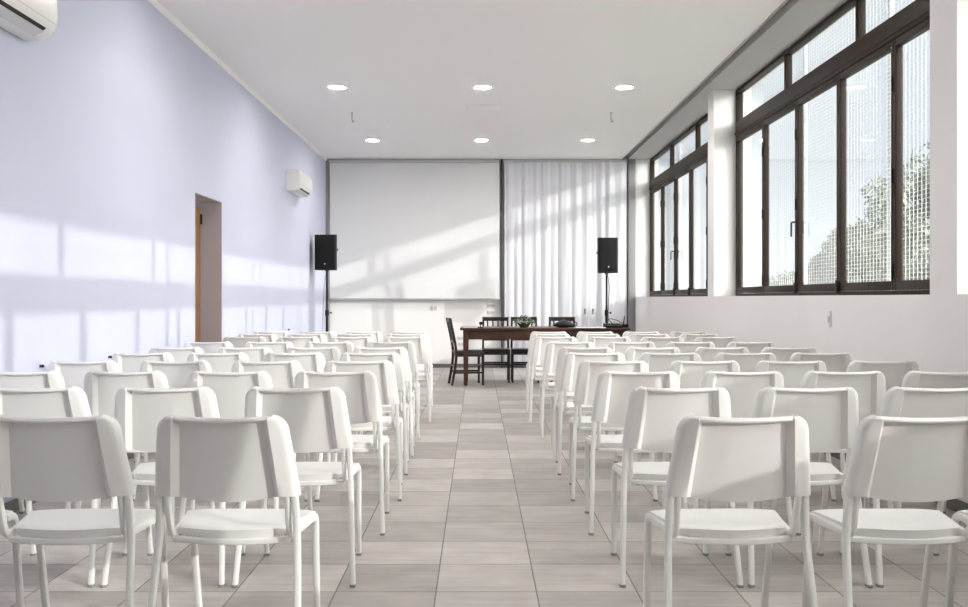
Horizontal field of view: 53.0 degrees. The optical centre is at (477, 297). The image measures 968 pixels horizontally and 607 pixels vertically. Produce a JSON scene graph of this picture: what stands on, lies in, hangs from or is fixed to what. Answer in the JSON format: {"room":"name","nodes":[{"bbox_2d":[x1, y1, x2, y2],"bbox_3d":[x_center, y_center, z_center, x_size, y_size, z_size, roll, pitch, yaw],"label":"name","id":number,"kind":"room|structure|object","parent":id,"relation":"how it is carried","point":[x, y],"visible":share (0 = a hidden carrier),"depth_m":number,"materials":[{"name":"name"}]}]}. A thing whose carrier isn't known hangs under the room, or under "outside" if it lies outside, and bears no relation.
{"room":"conference hall","nodes":[
{"label":"conference hall","id":0,"kind":"room"},
{"bbox_2d":[0,0,325,502],"bbox_3d":[-2.690,-0.575,6.660,0.300,3.490,19.320,0,0,0],"label":"wall","id":1,"kind":"structure","parent":0,"point":[112,123],"depth_m":7.09,"materials":[{"name":"purple paint"}]},
{"bbox_2d":[0,0,57,41],"bbox_3d":[-2.440,-1.575,4.965,0.196,0.290,0.930,0,0,0],"label":"air conditioner","id":2,"kind":"object","parent":1,"relation":"attached to","point":[28,20],"visible":1,"depth_m":5.17,"materials":[{"name":"white plastic"}]},
{"bbox_2d":[4,453,133,511],"bbox_3d":[-2.534,1.135,6.660,0.012,0.070,19.320,0,0,0],"label":"baseboard","id":3,"kind":"structure","parent":1,"relation":"attached to","point":[13,505],"depth_m":5.30,"materials":[{"name":"grey"}]},
{"bbox_2d":[195,206,201,341],"bbox_3d":[-2.743,0.131,9.169,0.103,2.062,0.902,0,0,0],"label":"door","id":4,"kind":"structure","parent":1,"relation":"in","point":[198,217],"depth_m":9.51,"materials":[{"name":"brown wood"}]},
{"bbox_2d":[195,192,221,341],"bbox_3d":[-2.691,0.110,9.165,0.298,2.121,0.912,0,0,0],"label":"doorway","id":5,"kind":"structure","parent":1,"relation":"attached to","point":[210,209],"depth_m":9.61,"materials":[{"name":"grey paint"}]},
{"bbox_2d":[147,0,326,160],"bbox_3d":[-2.522,-2.303,6.660,0.035,0.035,19.320,0,0,0],"label":"trim","id":6,"kind":"structure","parent":1,"relation":"attached to","point":[155,3],"depth_m":9.62,"materials":[{"name":"white paint"}]},
{"bbox_2d":[286,169,311,197],"bbox_3d":[-2.440,-1.565,13.295,0.196,0.290,0.930,0,0,0],"label":"air conditioner","id":7,"kind":"object","parent":1,"relation":"attached to","point":[298,183],"visible":1,"depth_m":12.86,"materials":[{"name":"white plastic"}]},
{"bbox_2d":[326,159,329,331],"bbox_3d":[-2.515,-0.575,16.245,0.050,3.490,0.150,0,0,0],"label":"trim","id":8,"kind":"structure","parent":1,"relation":"attached to","point":[327,161],"depth_m":16.17,"materials":[{"name":"grey paint"}]},
{"bbox_2d":[157,0,785,159],"bbox_3d":[-0.080,-2.380,6.660,4.960,0.120,19.320,0,0,0],"label":"ceiling","id":9,"kind":"structure","parent":0,"point":[409,70],"depth_m":9.68,"materials":[{"name":"white paint"}]},
{"bbox_2d":[329,159,499,298],"bbox_3d":[-1.058,-1.143,16.195,2.845,2.335,0.100,0,0,0],"label":"projection screen","id":10,"kind":"object","parent":9,"relation":"hanging from","point":[403,228],"visible":1,"depth_m":16.18,"materials":[{"name":"white fabric"}]},
{"bbox_2d":[466,104,501,109],"bbox_3d":[0.073,-2.317,11.780,0.430,0.006,0.350,0,0,0],"label":"ceiling hatch","id":11,"kind":"object","parent":9,"relation":"attached to","point":[468,106],"visible":1,"depth_m":11.73,"materials":[{"name":"white paint"}]},
{"bbox_2d":[503,159,626,362],"bbox_3d":[1.459,-0.615,16.204,2.068,3.400,0.070,0,0,1],"label":"curtain","id":12,"kind":"object","parent":9,"relation":"hanging from","point":[556,211],"visible":0.77,"depth_m":16.19,"materials":[{"name":"white fabric"}]},
{"bbox_2d":[622,0,788,159],"bbox_3d":[2.404,-2.364,6.660,0.012,0.112,19.320,0,0,0],"label":"trim","id":13,"kind":"structure","parent":9,"relation":"attached to","point":[786,1],"depth_m":9.67,"materials":[{"name":"grey paint"}]},
{"bbox_2d":[330,156,626,363],"bbox_3d":[0.087,-0.675,16.420,5.855,3.690,0.200,0,0,0],"label":"wall","id":14,"kind":"structure","parent":0,"point":[386,316],"depth_m":16.32,"materials":[{"name":"white paint"}]},
{"bbox_2d":[432,364,525,367],"bbox_3d":[0.043,1.137,16.313,5.139,0.065,0.014,0,0,0],"label":"baseboard","id":15,"kind":"structure","parent":14,"relation":"attached to","point":[434,365],"depth_m":16.30,"materials":[{"name":"grey"}]},
{"bbox_2d":[501,159,502,367],"bbox_3d":[0.399,-0.575,16.260,0.027,3.490,0.120,0,0,0],"label":"trim","id":16,"kind":"structure","parent":14,"relation":"attached to","point":[501,159],"depth_m":16.20,"materials":[{"name":"grey"}]},
{"bbox_2d":[0,368,967,606],"bbox_3d":[0.087,1.230,6.660,5.855,0.120,19.720,0,0,0],"label":"floor","id":17,"kind":"structure","parent":0,"point":[485,516],"depth_m":4.53,"materials":[{"name":"stone"}]},
{"bbox_2d":[5,510,24,606],"bbox_3d":[-1.831,0.765,3.201,0.500,0.810,0.528,0,0,0],"label":"chair","id":18,"kind":"object","parent":17,"relation":"on","point":[11,516],"visible":0.81,"depth_m":3.40,"materials":[{"name":"white plastic"}]},
{"bbox_2d":[0,370,100,513],"bbox_3d":[-2.269,0.765,5.027,0.500,0.810,0.528,0,0,0],"label":"chair","id":19,"kind":"object","parent":17,"relation":"on","point":[47,379],"visible":0.27,"depth_m":4.80,"materials":[{"name":"white plastic"}]},
{"bbox_2d":[0,386,126,586],"bbox_3d":[-1.808,0.765,4.165,0.500,0.810,0.528,0,0,-1],"label":"chair","id":20,"kind":"object","parent":17,"relation":"on","point":[66,402],"visible":0.3,"depth_m":3.95,"materials":[{"name":"white plastic"}]},
{"bbox_2d":[0,414,168,606],"bbox_3d":[-1.315,0.765,3.201,0.500,0.810,0.528,0,0,-1],"label":"chair","id":21,"kind":"object","parent":17,"relation":"on","point":[70,459],"visible":0.98,"depth_m":3.02,"materials":[{"name":"white plastic"}]},
{"bbox_2d":[48,360,147,462],"bbox_3d":[-2.284,0.765,5.829,0.500,0.810,0.528,0,0,0],"label":"chair","id":22,"kind":"object","parent":17,"relation":"on","point":[73,373],"visible":0.23,"depth_m":5.61,"materials":[{"name":"white plastic"}]},
{"bbox_2d":[75,370,194,534],"bbox_3d":[-1.756,0.765,5.027,0.500,0.810,0.528,0,0,-1],"label":"chair","id":23,"kind":"object","parent":17,"relation":"on","point":[100,388],"visible":0.31,"depth_m":4.81,"materials":[{"name":"white plastic"}]},
{"bbox_2d":[112,352,173,462],"bbox_3d":[-2.226,0.765,6.650,0.500,0.810,0.528,0,0,0],"label":"chair","id":24,"kind":"object","parent":17,"relation":"on","point":[127,362],"visible":0.3,"depth_m":6.43,"materials":[{"name":"white plastic"}]},
{"bbox_2d":[133,360,211,500],"bbox_3d":[-1.753,0.765,5.829,0.500,0.810,0.528,0,0,0],"label":"chair","id":25,"kind":"object","parent":17,"relation":"on","point":[177,374],"visible":0.35,"depth_m":5.61,"materials":[{"name":"white plastic"}]},
{"bbox_2d":[141,347,203,455],"bbox_3d":[-2.226,0.763,7.366,0.498,0.806,0.526,0,0,1],"label":"chair","id":26,"kind":"object","parent":17,"relation":"on","point":[179,354],"visible":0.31,"depth_m":7.14,"materials":[{"name":"white plastic"}]},
{"bbox_2d":[100,386,245,587],"bbox_3d":[-1.278,0.765,4.165,0.500,0.810,0.528,0,0,0],"label":"chair","id":27,"kind":"object","parent":17,"relation":"on","point":[138,412],"visible":0.56,"depth_m":3.95,"materials":[{"name":"white plastic"}]},
{"bbox_2d":[184,341,232,352],"bbox_3d":[-2.238,0.763,8.263,0.498,0.806,0.526,0,0,1],"label":"chair","id":28,"kind":"object","parent":17,"relation":"on","point":[207,347],"visible":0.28,"depth_m":8.03,"materials":[{"name":"white plastic"}]},
{"bbox_2d":[187,352,248,371],"bbox_3d":[-1.724,0.765,6.650,0.500,0.810,0.528,0,0,1],"label":"chair","id":29,"kind":"object","parent":17,"relation":"on","point":[219,362],"visible":0.22,"depth_m":6.42,"materials":[{"name":"white plastic"}]},
{"bbox_2d":[147,414,319,606],"bbox_3d":[-0.785,0.765,3.201,0.500,0.810,0.528,0,0,1],"label":"chair","id":30,"kind":"object","parent":17,"relation":"on","point":[242,459],"visible":1,"depth_m":3.02,"materials":[{"name":"white plastic"}]},
{"bbox_2d":[179,370,291,534],"bbox_3d":[-1.233,0.765,5.027,0.500,0.810,0.528,0,0,0],"label":"chair","id":31,"kind":"object","parent":17,"relation":"on","point":[230,389],"visible":0.33,"depth_m":4.81,"materials":[{"name":"white plastic"}]},
{"bbox_2d":[217,347,272,361],"bbox_3d":[-1.724,0.763,7.366,0.498,0.806,0.526,0,0,0],"label":"chair","id":32,"kind":"object","parent":17,"relation":"on","point":[254,354],"visible":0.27,"depth_m":7.14,"materials":[{"name":"white plastic"}]},
{"bbox_2d":[223,336,266,347],"bbox_3d":[-2.188,0.763,9.301,0.498,0.806,0.526,0,0,0],"label":"chair","id":33,"kind":"object","parent":17,"relation":"on","point":[237,342],"visible":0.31,"depth_m":9.07,"materials":[{"name":"white plastic"}]},
{"bbox_2d":[237,333,276,341],"bbox_3d":[-2.244,0.763,10.056,0.498,0.806,0.526,0,0,-1],"label":"chair","id":34,"kind":"object","parent":17,"relation":"on","point":[272,337],"visible":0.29,"depth_m":9.82,"materials":[{"name":"white plastic"}]},
{"bbox_2d":[244,341,293,352],"bbox_3d":[-1.736,0.763,8.263,0.498,0.806,0.526,0,0,0],"label":"chair","id":35,"kind":"object","parent":17,"relation":"on","point":[276,347],"visible":0.27,"depth_m":8.03,"materials":[{"name":"white plastic"}]},
{"bbox_2d":[231,360,317,500],"bbox_3d":[-1.222,0.765,5.829,0.500,0.810,0.528,0,0,1],"label":"chair","id":36,"kind":"object","parent":17,"relation":"on","point":[282,374],"visible":0.36,"depth_m":5.61,"materials":[{"name":"white plastic"}]},
{"bbox_2d":[232,386,361,587],"bbox_3d":[-0.748,0.765,4.165,0.500,0.810,0.528,0,0,-1],"label":"chair","id":37,"kind":"object","parent":17,"relation":"on","point":[317,419],"visible":0.71,"depth_m":3.97,"materials":[{"name":"white plastic"}]},
{"bbox_2d":[263,352,330,461],"bbox_3d":[-1.222,0.765,6.650,0.500,0.810,0.528,0,0,0],"label":"chair","id":38,"kind":"object","parent":17,"relation":"on","point":[313,362],"visible":0.29,"depth_m":6.42,"materials":[{"name":"white plastic"}]},
{"bbox_2d":[276,336,319,347],"bbox_3d":[-1.686,0.763,9.301,0.498,0.806,0.526,0,0,0],"label":"chair","id":39,"kind":"object","parent":17,"relation":"on","point":[299,342],"visible":0.27,"depth_m":9.07,"materials":[{"name":"white plastic"}]},
{"bbox_2d":[285,347,340,362],"bbox_3d":[-1.222,0.763,7.366,0.498,0.806,0.526,0,0,-1],"label":"chair","id":40,"kind":"object","parent":17,"relation":"on","point":[330,353],"visible":0.23,"depth_m":7.14,"materials":[{"name":"white plastic"}]},
{"bbox_2d":[325,271,331,331],"bbox_3d":[-2.187,0.381,14.740,0.681,1.578,0.779,0,0,0],"label":"speaker stand","id":41,"kind":"object","parent":17,"relation":"on","point":[327,312],"visible":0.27,"depth_m":14.73,"materials":[{"name":"black paint"}]},
{"bbox_2d":[315,234,337,270],"bbox_3d":[-2.295,-0.681,14.727,0.324,0.547,0.325,0,0,3],"label":"loudspeaker","id":42,"kind":"object","parent":41,"relation":"on","point":[326,249],"visible":1,"depth_m":14.58,"materials":[{"name":"black plastic"}]},
{"bbox_2d":[316,236,333,267],"bbox_3d":[-2.303,-0.689,14.579,0.280,0.472,0.014,0,0,3],"label":"grille","id":43,"kind":"object","parent":42,"relation":"attached to","point":[324,244],"depth_m":14.58,"materials":[{"name":"black"}]},
{"bbox_2d":[305,341,357,434],"bbox_3d":[-1.234,0.763,8.263,0.498,0.806,0.526,0,0,1],"label":"chair","id":44,"kind":"object","parent":17,"relation":"on","point":[344,347],"visible":0.23,"depth_m":8.03,"materials":[{"name":"white plastic"}]},
{"bbox_2d":[286,370,389,535],"bbox_3d":[-0.706,0.765,5.027,0.500,0.810,0.528,0,0,1],"label":"chair","id":45,"kind":"object","parent":17,"relation":"on","point":[360,389],"visible":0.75,"depth_m":4.83,"materials":[{"name":"white plastic"}]},
{"bbox_2d":[330,336,373,348],"bbox_3d":[-1.184,0.763,9.301,0.498,0.806,0.526,0,0,-1],"label":"chair","id":46,"kind":"object","parent":17,"relation":"on","point":[356,341],"visible":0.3,"depth_m":9.07,"materials":[{"name":"white plastic"}]},
{"bbox_2d":[315,360,402,500],"bbox_3d":[-0.691,0.765,5.829,0.500,0.810,0.528,0,0,-1],"label":"chair","id":47,"kind":"object","parent":17,"relation":"on","point":[384,371],"visible":0.54,"depth_m":5.63,"materials":[{"name":"white plastic"}]},
{"bbox_2d":[335,352,408,474],"bbox_3d":[-0.714,0.765,6.650,0.500,0.810,0.528,0,0,0],"label":"chair","id":48,"kind":"object","parent":17,"relation":"on","point":[395,358],"visible":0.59,"depth_m":6.44,"materials":[{"name":"white plastic"}]},
{"bbox_2d":[353,347,414,455],"bbox_3d":[-0.720,0.763,7.366,0.498,0.806,0.526,0,0,0],"label":"chair","id":49,"kind":"object","parent":17,"relation":"on","point":[403,353],"visible":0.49,"depth_m":7.16,"materials":[{"name":"white plastic"}]},
{"bbox_2d":[361,341,419,438],"bbox_3d":[-0.732,0.763,8.263,0.498,0.806,0.526,0,0,0],"label":"chair","id":50,"kind":"object","parent":17,"relation":"on","point":[409,346],"visible":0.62,"depth_m":8.05,"materials":[{"name":"white plastic"}]},
{"bbox_2d":[383,336,431,422],"bbox_3d":[-0.682,0.763,9.301,0.498,0.806,0.526,0,0,1],"label":"chair","id":51,"kind":"object","parent":17,"relation":"on","point":[420,343],"visible":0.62,"depth_m":9.10,"materials":[{"name":"white plastic"}]},
{"bbox_2d":[386,334,428,412],"bbox_3d":[-0.738,0.763,10.056,0.498,0.806,0.526,0,0,-1],"label":"chair","id":52,"kind":"object","parent":17,"relation":"on","point":[420,369],"visible":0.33,"depth_m":9.83,"materials":[{"name":"white plastic"}]},
{"bbox_2d":[392,331,432,405],"bbox_3d":[-0.734,0.763,10.717,0.498,0.806,0.526,0,0,0],"label":"chair","id":53,"kind":"object","parent":17,"relation":"on","point":[425,333],"visible":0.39,"depth_m":10.51,"materials":[{"name":"white plastic"}]},
{"bbox_2d":[446,318,483,385],"bbox_3d":[-0.179,0.720,13.144,0.479,0.907,0.391,0,0,-9],"label":"dining chair","id":54,"kind":"object","parent":17,"relation":"on","point":[478,353],"visible":0.98,"depth_m":12.99,"materials":[{"name":"brown wood"}]},
{"bbox_2d":[482,317,509,382],"bbox_3d":[0.249,0.720,13.600,0.391,0.907,0.479,0,0,0],"label":"dining chair","id":55,"kind":"object","parent":17,"relation":"on","point":[487,351],"visible":0.7,"depth_m":13.60,"materials":[{"name":"brown wood"}]},
{"bbox_2d":[510,317,538,382],"bbox_3d":[0.654,0.720,13.610,0.391,0.907,0.479,0,0,0],"label":"dining chair","id":56,"kind":"object","parent":17,"relation":"on","point":[514,351],"visible":0.47,"depth_m":13.39,"materials":[{"name":"brown wood"}]},
{"bbox_2d":[460,326,630,385],"bbox_3d":[0.895,0.785,13.310,2.270,0.770,0.820,0,0,0],"label":"dining table","id":57,"kind":"object","parent":17,"relation":"on","point":[488,332],"visible":0.68,"depth_m":12.96,"materials":[{"name":"brown wood"}]},
{"bbox_2d":[526,333,569,412],"bbox_3d":[0.739,0.763,10.056,0.498,0.806,0.526,0,0,1],"label":"chair","id":58,"kind":"object","parent":17,"relation":"on","point":[538,369],"visible":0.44,"depth_m":9.85,"materials":[{"name":"white plastic"}]},
{"bbox_2d":[529,336,576,421],"bbox_3d":[0.729,0.763,9.301,0.498,0.806,0.526,0,0,0],"label":"chair","id":59,"kind":"object","parent":17,"relation":"on","point":[540,343],"visible":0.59,"depth_m":9.10,"materials":[{"name":"white plastic"}]},
{"bbox_2d":[540,341,594,438],"bbox_3d":[0.765,0.763,8.263,0.498,0.806,0.526,0,0,0],"label":"chair","id":60,"kind":"object","parent":17,"relation":"on","point":[552,348],"visible":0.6,"depth_m":8.06,"materials":[{"name":"white plastic"}]},
{"bbox_2d":[551,347,619,455],"bbox_3d":[0.793,0.763,7.366,0.498,0.806,0.526,0,0,0],"label":"chair","id":61,"kind":"object","parent":17,"relation":"on","point":[563,351],"visible":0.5,"depth_m":7.17,"materials":[{"name":"white plastic"}]},
{"bbox_2d":[555,352,628,474],"bbox_3d":[0.773,0.765,6.650,0.500,0.810,0.528,0,0,-1],"label":"chair","id":62,"kind":"object","parent":17,"relation":"on","point":[572,361],"visible":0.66,"depth_m":6.45,"materials":[{"name":"white plastic"}]},
{"bbox_2d":[582,336,630,415],"bbox_3d":[1.231,0.763,9.301,0.498,0.806,0.526,0,0,0],"label":"chair","id":63,"kind":"object","parent":17,"relation":"on","point":[598,342],"visible":0.25,"depth_m":9.07,"materials":[{"name":"white plastic"}]},
{"bbox_2d":[605,274,610,322],"bbox_3d":[1.953,0.404,14.848,0.781,1.533,0.679,0,0,0],"label":"speaker stand","id":64,"kind":"object","parent":17,"relation":"on","point":[606,310],"visible":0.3,"depth_m":14.73,"materials":[{"name":"black paint"}]},
{"bbox_2d":[596,237,617,273],"bbox_3d":[1.953,-0.636,14.727,0.295,0.547,0.325,0,0,-3],"label":"loudspeaker","id":65,"kind":"object","parent":64,"relation":"on","point":[607,248],"visible":1,"depth_m":14.58,"materials":[{"name":"black plastic"}]},
{"bbox_2d":[600,239,616,270],"bbox_3d":[1.962,-0.644,14.579,0.251,0.472,0.014,0,0,-3],"label":"grille","id":66,"kind":"object","parent":65,"relation":"attached to","point":[608,247],"depth_m":14.58,"materials":[{"name":"black"}]},
{"bbox_2d":[569,360,657,500],"bbox_3d":[0.789,0.765,5.829,0.500,0.810,0.528,0,0,1],"label":"chair","id":67,"kind":"object","parent":17,"relation":"on","point":[588,373],"visible":0.57,"depth_m":5.63,"materials":[{"name":"white plastic"}]},
{"bbox_2d":[601,341,654,434],"bbox_3d":[1.267,0.763,8.263,0.498,0.806,0.526,0,0,-1],"label":"chair","id":68,"kind":"object","parent":17,"relation":"on","point":[616,347],"visible":0.27,"depth_m":8.03,"materials":[{"name":"white plastic"}]},
{"bbox_2d":[585,370,687,534],"bbox_3d":[0.799,0.765,5.027,0.500,0.810,0.528,0,0,1],"label":"chair","id":69,"kind":"object","parent":17,"relation":"on","point":[613,390],"visible":0.66,"depth_m":4.83,"materials":[{"name":"white plastic"}]},
{"bbox_2d":[629,333,668,341],"bbox_3d":[1.742,0.763,10.056,0.498,0.806,0.526,0,0,0],"label":"chair","id":70,"kind":"object","parent":17,"relation":"on","point":[633,337],"visible":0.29,"depth_m":9.82,"materials":[{"name":"white plastic"}]},
{"bbox_2d":[620,347,680,455],"bbox_3d":[1.295,0.763,7.366,0.498,0.806,0.526,0,0,1],"label":"chair","id":71,"kind":"object","parent":17,"relation":"on","point":[632,353],"visible":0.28,"depth_m":7.14,"materials":[{"name":"white plastic"}]},
{"bbox_2d":[640,336,683,347],"bbox_3d":[1.732,0.763,9.301,0.498,0.806,0.526,0,0,1],"label":"chair","id":72,"kind":"object","parent":17,"relation":"on","point":[660,342],"visible":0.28,"depth_m":9.07,"materials":[{"name":"white plastic"}]},
{"bbox_2d":[633,352,700,461],"bbox_3d":[1.275,0.765,6.650,0.500,0.810,0.528,0,0,0],"label":"chair","id":73,"kind":"object","parent":17,"relation":"on","point":[657,362],"visible":0.27,"depth_m":6.42,"materials":[{"name":"white plastic"}]},
{"bbox_2d":[611,386,743,587],"bbox_3d":[0.825,0.765,4.165,0.500,0.810,0.528,0,0,0],"label":"chair","id":74,"kind":"object","parent":17,"relation":"on","point":[653,416],"visible":0.66,"depth_m":3.96,"materials":[{"name":"white plastic"}]},
{"bbox_2d":[666,341,714,352],"bbox_3d":[1.769,0.763,8.263,0.498,0.806,0.526,0,0,1],"label":"chair","id":75,"kind":"object","parent":17,"relation":"on","point":[684,347],"visible":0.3,"depth_m":8.03,"materials":[{"name":"white plastic"}]},
{"bbox_2d":[654,360,739,461],"bbox_3d":[1.313,0.765,5.829,0.500,0.810,0.528,0,0,0],"label":"chair","id":76,"kind":"object","parent":17,"relation":"on","point":[690,373],"visible":0.32,"depth_m":5.61,"materials":[{"name":"white plastic"}]},
{"bbox_2d":[680,333,718,341],"bbox_3d":[2.245,0.763,10.056,0.498,0.806,0.526,0,0,0],"label":"chair","id":77,"kind":"object","parent":17,"relation":"on","point":[687,337],"visible":0.2,"depth_m":9.82,"materials":[{"name":"white plastic"}]},
{"bbox_2d":[694,336,737,347],"bbox_3d":[2.234,0.763,9.301,0.498,0.806,0.526,0,0,1],"label":"chair","id":78,"kind":"object","parent":17,"relation":"on","point":[720,342],"visible":0.25,"depth_m":9.07,"materials":[{"name":"white plastic"}]},
{"bbox_2d":[694,347,748,361],"bbox_3d":[1.798,0.763,7.366,0.498,0.806,0.526,0,0,-1],"label":"chair","id":79,"kind":"object","parent":17,"relation":"on","point":[706,354],"visible":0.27,"depth_m":7.14,"materials":[{"name":"white plastic"}]},
{"bbox_2d":[643,414,817,606],"bbox_3d":[0.812,0.765,3.201,0.500,0.810,0.528,0,0,-2],"label":"chair","id":80,"kind":"object","parent":17,"relation":"on","point":[722,459],"visible":1,"depth_m":3.02,"materials":[{"name":"white plastic"}]},
{"bbox_2d":[681,370,792,526],"bbox_3d":[1.317,0.765,5.027,0.500,0.810,0.528,0,0,1],"label":"chair","id":81,"kind":"object","parent":17,"relation":"on","point":[743,388],"visible":0.19,"depth_m":4.81,"materials":[{"name":"white plastic"}]},
{"bbox_2d":[714,352,775,371],"bbox_3d":[1.777,0.765,6.650,0.500,0.810,0.528,0,0,0],"label":"chair","id":82,"kind":"object","parent":17,"relation":"on","point":[747,362],"visible":0.27,"depth_m":6.42,"materials":[{"name":"white plastic"}]},
{"bbox_2d":[727,341,775,352],"bbox_3d":[2.271,0.763,8.263,0.498,0.806,0.526,0,0,0],"label":"chair","id":83,"kind":"object","parent":17,"relation":"on","point":[753,347],"visible":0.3,"depth_m":8.03,"materials":[{"name":"white plastic"}]},
{"bbox_2d":[761,347,824,455],"bbox_3d":[2.299,0.763,7.366,0.498,0.806,0.526,0,0,1],"label":"chair","id":84,"kind":"object","parent":17,"relation":"on","point":[781,354],"visible":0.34,"depth_m":7.14,"materials":[{"name":"white plastic"}]},
{"bbox_2d":[754,360,836,500],"bbox_3d":[1.815,0.765,5.829,0.500,0.810,0.528,0,0,0],"label":"chair","id":85,"kind":"object","parent":17,"relation":"on","point":[792,373],"visible":0.23,"depth_m":5.61,"materials":[{"name":"white plastic"}]},
{"bbox_2d":[725,386,872,587],"bbox_3d":[1.347,0.765,4.165,0.500,0.810,0.528,0,0,0],"label":"chair","id":86,"kind":"object","parent":17,"relation":"on","point":[831,415],"visible":0.59,"depth_m":3.96,"materials":[{"name":"white plastic"}]},
{"bbox_2d":[789,352,851,461],"bbox_3d":[2.279,0.765,6.650,0.500,0.810,0.528,0,0,0],"label":"chair","id":87,"kind":"object","parent":17,"relation":"on","point":[834,362],"visible":0.3,"depth_m":6.42,"materials":[{"name":"white plastic"}]},
{"bbox_2d":[772,370,893,534],"bbox_3d":[1.819,0.765,5.027,0.500,0.810,0.528,0,0,0],"label":"chair","id":88,"kind":"object","parent":17,"relation":"on","point":[869,386],"visible":0.34,"depth_m":4.81,"materials":[{"name":"white plastic"}]},
{"bbox_2d":[819,360,918,500],"bbox_3d":[2.350,0.765,5.829,0.500,0.810,0.528,0,0,0],"label":"chair","id":89,"kind":"object","parent":17,"relation":"on","point":[894,372],"visible":0.23,"depth_m":5.61,"materials":[{"name":"white plastic"}]},
{"bbox_2d":[802,415,967,606],"bbox_3d":[1.373,0.765,3.201,0.500,0.810,0.528,0,0,-1],"label":"chair","id":90,"kind":"object","parent":17,"relation":"on","point":[902,459],"visible":0.98,"depth_m":3.02,"materials":[{"name":"white plastic"}]},
{"bbox_2d":[840,386,967,587],"bbox_3d":[1.869,0.765,4.165,0.500,0.810,0.528,0,0,1],"label":"chair","id":91,"kind":"object","parent":17,"relation":"on","point":[898,401],"visible":0.34,"depth_m":3.95,"materials":[{"name":"white plastic"}]},
{"bbox_2d":[864,370,967,513],"bbox_3d":[2.321,0.765,5.027,0.500,0.810,0.528,0,0,0],"label":"chair","id":92,"kind":"object","parent":17,"relation":"on","point":[912,379],"visible":0.2,"depth_m":4.80,"materials":[{"name":"white plastic"}]},
{"bbox_2d":[945,510,967,606],"bbox_3d":[1.880,0.765,3.201,0.500,0.810,0.528,0,0,-1],"label":"chair","id":93,"kind":"object","parent":17,"relation":"on","point":[962,515],"visible":0.85,"depth_m":3.40,"materials":[{"name":"white plastic"}]},
{"bbox_2d":[636,0,967,502],"bbox_3d":[2.815,-0.625,6.660,0.380,3.590,19.320,0,0,0],"label":"wall","id":94,"kind":"structure","parent":0,"point":[931,331],"depth_m":6.80,"materials":[{"name":"white paint"}]},
{"bbox_2d":[627,159,635,331],"bbox_3d":[2.567,-0.575,16.240,0.115,3.490,0.160,0,0,0],"label":"trim","id":95,"kind":"structure","parent":94,"relation":"attached to","point":[631,163],"depth_m":16.16,"materials":[{"name":"grey paint"}]},
{"bbox_2d":[649,113,707,296],"bbox_3d":[2.870,-1.164,13.635,0.140,2.288,5.110,0,0,0],"label":"window","id":96,"kind":"structure","parent":94,"relation":"in","point":[698,157],"depth_m":14.05,"materials":[{"name":"brown metal"}]},
{"bbox_2d":[627,0,854,159],"bbox_3d":[2.752,-2.373,6.660,0.505,0.114,19.320,0,0,0],"label":"beam","id":97,"kind":"structure","parent":94,"relation":"attached to","point":[794,19],"depth_m":9.54,"materials":[{"name":"grey paint"}]},
{"bbox_2d":[734,0,929,295],"bbox_3d":[2.870,-1.164,8.213,0.140,2.288,5.155,0,0,0],"label":"window","id":98,"kind":"structure","parent":94,"relation":"in","point":[913,20],"depth_m":7.66,"materials":[{"name":"brown metal"}]},
{"bbox_2d":[830,453,967,511],"bbox_3d":[2.619,1.135,6.660,0.012,0.070,19.320,0,0,0],"label":"baseboard","id":99,"kind":"structure","parent":94,"relation":"attached to","point":[956,505],"depth_m":5.32,"materials":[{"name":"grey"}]},
{"label":"outside","id":100,"kind":"structure","parent":0,"visible":0},
{"bbox_3d":[36.502,1.570,30.000,66.995,0.200,120.000,0,0,0],"label":"ground","id":101,"kind":"structure","parent":100,"visible":0},
{"bbox_2d":[679,142,680,289],"bbox_3d":[4.900,-1.780,23.530,0.068,6.500,0.068,0,0,0],"label":"net post","id":102,"kind":"object","parent":101,"relation":"on","point":[680,142],"visible":0.32,"depth_m":23.50,"materials":[{"name":"grey"}]},
{"bbox_2d":[749,89,750,286],"bbox_3d":[4.900,-1.780,17.530,0.068,6.500,0.068,0,0,0],"label":"net post","id":103,"kind":"object","parent":101,"relation":"on","point":[749,89],"visible":0.16,"depth_m":17.50,"materials":[{"name":"grey"}]},
{"bbox_2d":[769,268,822,292],"bbox_3d":[11.974,0.234,35.983,3.512,2.860,4.600,0,0,-44],"label":"tree","id":104,"kind":"object","parent":101,"relation":"on","point":[771,283],"visible":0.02,"depth_m":36.17,"materials":[{"name":"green plant"}]},
{"bbox_2d":[803,45,807,284],"bbox_3d":[4.900,-1.780,14.530,0.068,6.500,0.068,0,0,0],"label":"net post","id":105,"kind":"object","parent":101,"relation":"on","point":[805,260],"visible":0.4,"depth_m":14.50,"materials":[{"name":"grey"}]},
{"bbox_2d":[793,221,923,291],"bbox_3d":[12.315,-0.529,30.785,3.822,4.015,3.448,0,0,-34],"label":"tree","id":106,"kind":"object","parent":101,"relation":"on","point":[829,255],"visible":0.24,"depth_m":30.38,"materials":[{"name":"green plant"}]},
{"bbox_2d":[887,0,892,290],"bbox_3d":[4.900,-1.780,11.530,0.068,6.500,0.068,0,0,0],"label":"net post","id":107,"kind":"object","parent":101,"relation":"on","point":[888,1],"visible":0.24,"depth_m":11.51,"materials":[{"name":"grey"}]},
{"bbox_2d":[855,140,929,290],"bbox_3d":[12.529,-1.409,25.207,4.088,5.770,4.583,0,0,-43],"label":"tree","id":108,"kind":"object","parent":101,"relation":"on","point":[921,276],"visible":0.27,"depth_m":25.35,"materials":[{"name":"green plant"}]},
{"bbox_3d":[4.900,-1.780,2.530,0.068,6.500,0.068,0,0,0],"label":"net post","id":109,"kind":"object","parent":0,"visible":0},
{"bbox_2d":[670,0,929,292],"bbox_3d":[4.850,-1.805,12.249,0.004,6.354,24.502,0,0,0],"label":"net","id":110,"kind":"object","parent":109,"relation":"attached to","point":[682,141],"visible":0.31,"depth_m":13.20,"materials":[{"name":"white fabric"}]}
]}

